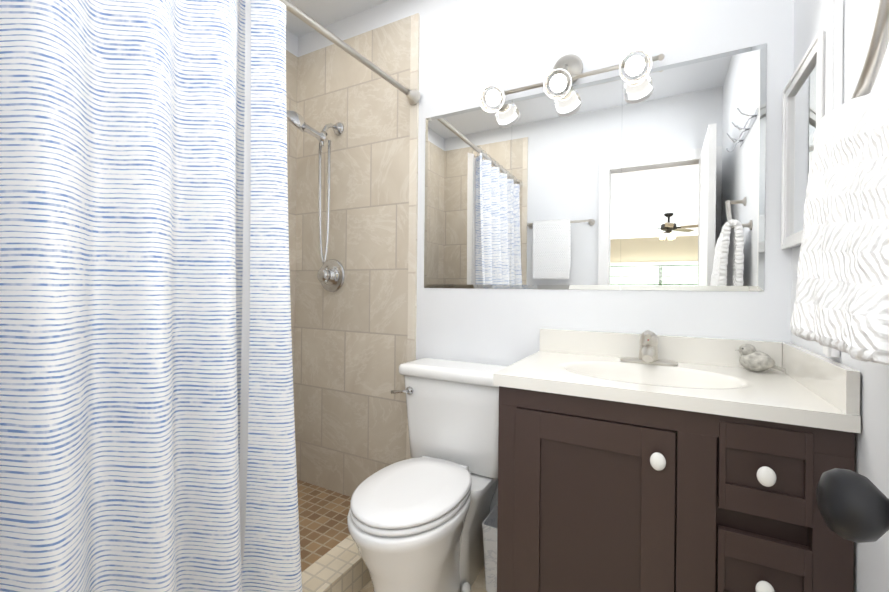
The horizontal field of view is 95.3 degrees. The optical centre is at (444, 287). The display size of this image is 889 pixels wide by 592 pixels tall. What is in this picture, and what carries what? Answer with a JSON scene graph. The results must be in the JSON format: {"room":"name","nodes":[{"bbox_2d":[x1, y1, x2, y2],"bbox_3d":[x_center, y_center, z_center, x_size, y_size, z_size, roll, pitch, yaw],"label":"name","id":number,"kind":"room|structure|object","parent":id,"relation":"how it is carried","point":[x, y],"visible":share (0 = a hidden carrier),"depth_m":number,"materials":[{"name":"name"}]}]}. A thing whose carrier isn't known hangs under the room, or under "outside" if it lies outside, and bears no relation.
{"room":"bathroom","nodes":[
{"label":"bathroom","id":0,"kind":"room"},
{"bbox_2d":[286,29,297,56],"bbox_3d":[-1.256,-0.158,1.502,0.100,2.440,1.680,1,0,28],"label":"wall","id":1,"kind":"structure","parent":0,"point":[291,39],"depth_m":2.18,"materials":[{"name":"white paint"}]},
{"bbox_2d":[286,13,419,496],"bbox_3d":[-0.873,-0.094,1.284,0.783,2.320,1.700,1,0,28],"label":"shower wall tiles","id":2,"kind":"structure","parent":1,"relation":"attached to","point":[353,342],"depth_m":2.00,"materials":[{"name":"tile"}]},
{"bbox_2d":[287,110,343,262],"bbox_3d":[-0.634,-0.479,1.963,0.252,0.730,0.257,1,0,28],"label":"shower head","id":3,"kind":"object","parent":2,"relation":"attached to","point":[296,119],"visible":1,"depth_m":1.90},
{"bbox_2d":[317,259,344,291],"bbox_3d":[-0.594,-0.064,2.038,0.168,0.168,0.083,1,0,28],"label":"shower valve","id":4,"kind":"object","parent":2,"relation":"attached to","point":[331,275],"visible":1,"depth_m":2.04,"materials":[{"name":"silver metal"}]},
{"bbox_2d":[279,0,419,104],"bbox_3d":[-0.560,-0.871,1.113,0.120,0.068,1.684,1,0,28],"label":"shower rod","id":5,"kind":"object","parent":2,"relation":"attached to","point":[413,96],"visible":0.98,"depth_m":1.48,"materials":[{"name":"silver metal"}]},
{"bbox_2d":[0,0,301,591],"bbox_3d":[-0.671,0.053,0.835,0.209,1.890,0.923,1,0,28],"label":"shower curtain","id":6,"kind":"object","parent":5,"relation":"hanging from","point":[147,432],"visible":1,"depth_m":0.88,"materials":[{"name":"white fabric"}]},
{"bbox_2d":[286,0,388,36],"bbox_3d":[-0.275,-1.418,0.970,2.309,0.100,1.900,1,0,28],"label":"ceiling","id":7,"kind":"structure","parent":0,"point":[324,12],"depth_m":2.00,"materials":[{"name":"white paint"}]},
{"bbox_2d":[359,566,486,591],"bbox_3d":[-0.301,1.097,0.969,2.309,0.050,1.900,1,0,28],"label":"floor","id":8,"kind":"structure","parent":0,"point":[479,584],"depth_m":1.46,"materials":[{"name":"tile"}]},
{"bbox_2d":[297,479,370,591],"bbox_3d":[-0.856,1.009,1.268,0.823,0.115,1.676,1,0,28],"label":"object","id":9,"kind":"structure","parent":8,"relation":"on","point":[332,560],"depth_m":1.61,"materials":[{"name":"tile"}]},
{"bbox_2d":[347,358,507,591],"bbox_3d":[-0.063,0.692,1.414,0.481,0.774,0.675,1,0,28],"label":"toilet","id":10,"kind":"object","parent":8,"relation":"on","point":[415,521],"visible":0.92,"depth_m":1.42,"materials":[{"name":"white ceramic"}]},
{"bbox_2d":[482,503,497,591],"bbox_3d":[0.230,0.958,1.490,0.128,0.240,0.190,1,0,28],"label":"waste bin","id":11,"kind":"object","parent":8,"relation":"on","point":[489,524],"visible":0.21,"depth_m":1.43,"materials":[{"name":"stone"}]},
{"bbox_2d":[493,328,860,591],"bbox_3d":[0.577,0.607,1.166,0.750,0.948,0.520,1,0,28],"label":"bathroom vanity","id":12,"kind":"object","parent":8,"relation":"on","point":[648,461],"visible":0.98,"depth_m":0.97,"materials":[{"name":"brown wood"}]},
{"bbox_2d":[735,344,785,371],"bbox_3d":[0.925,0.205,1.191,0.118,0.080,0.068,1,0,28],"label":"bird figurine","id":13,"kind":"object","parent":12,"relation":"on","point":[751,358],"visible":1,"depth_m":1.18,"materials":[{"name":"stone"}]},
{"bbox_2d":[298,0,777,511],"bbox_3d":[0.138,-0.143,1.762,2.309,2.440,0.100,1,0,28],"label":"wall","id":14,"kind":"structure","parent":0,"point":[470,50],"depth_m":1.56,"materials":[{"name":"white paint"}]},
{"bbox_2d":[479,49,664,112],"bbox_3d":[0.432,-0.780,1.472,0.645,0.198,0.137,1,0,28],"label":"sconce","id":15,"kind":"object","parent":14,"relation":"attached to","point":[565,73],"visible":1,"depth_m":1.47,"materials":[{"name":"silver metal"}]},
{"bbox_2d":[424,43,766,290],"bbox_3d":[0.448,-0.377,1.535,1.222,0.763,0.006,1,0,28],"label":"vanity mirror","id":16,"kind":"object","parent":14,"relation":"attached to","point":[654,179],"visible":0.88,"depth_m":1.45,"materials":[{"name":"white mirror"}]},
{"bbox_2d":[774,0,888,591],"bbox_3d":[0.680,-0.138,0.459,0.119,2.440,1.680,1,0,28],"label":"wall","id":17,"kind":"structure","parent":0,"point":[799,21],"depth_m":0.81,"materials":[{"name":"white paint"}]},
{"bbox_2d":[781,29,825,249],"bbox_3d":[0.950,-0.355,1.071,0.027,0.478,0.328,1,0,28],"label":"medicine cabinet mirror","id":18,"kind":"object","parent":17,"relation":"attached to","point":[803,103],"visible":0.77,"depth_m":1.10,"materials":[{"name":"mirror glass"},{"name":"white painted wood"}]},
{"bbox_2d":[823,0,843,357],"bbox_3d":[0.864,-0.433,0.903,0.022,1.167,0.052,1,0,28],"label":"trim strip","id":19,"kind":"object","parent":17,"relation":"attached to","point":[834,56],"visible":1,"depth_m":0.88,"materials":[{"name":"white paint"}]},
{"bbox_2d":[790,0,888,364],"bbox_3d":[0.617,-0.174,0.574,0.139,0.529,0.343,1,0,28],"label":"towel","id":20,"kind":"object","parent":17,"relation":"attached to","point":[841,303],"visible":1,"depth_m":0.56,"materials":[{"name":"white fabric"}]},
{"bbox_2d":[816,468,888,542],"bbox_3d":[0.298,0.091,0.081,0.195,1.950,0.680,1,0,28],"label":"door knob","id":21,"kind":"object","parent":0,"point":[853,506],"depth_m":0.34,"materials":[{"name":"black metal"}]}
]}

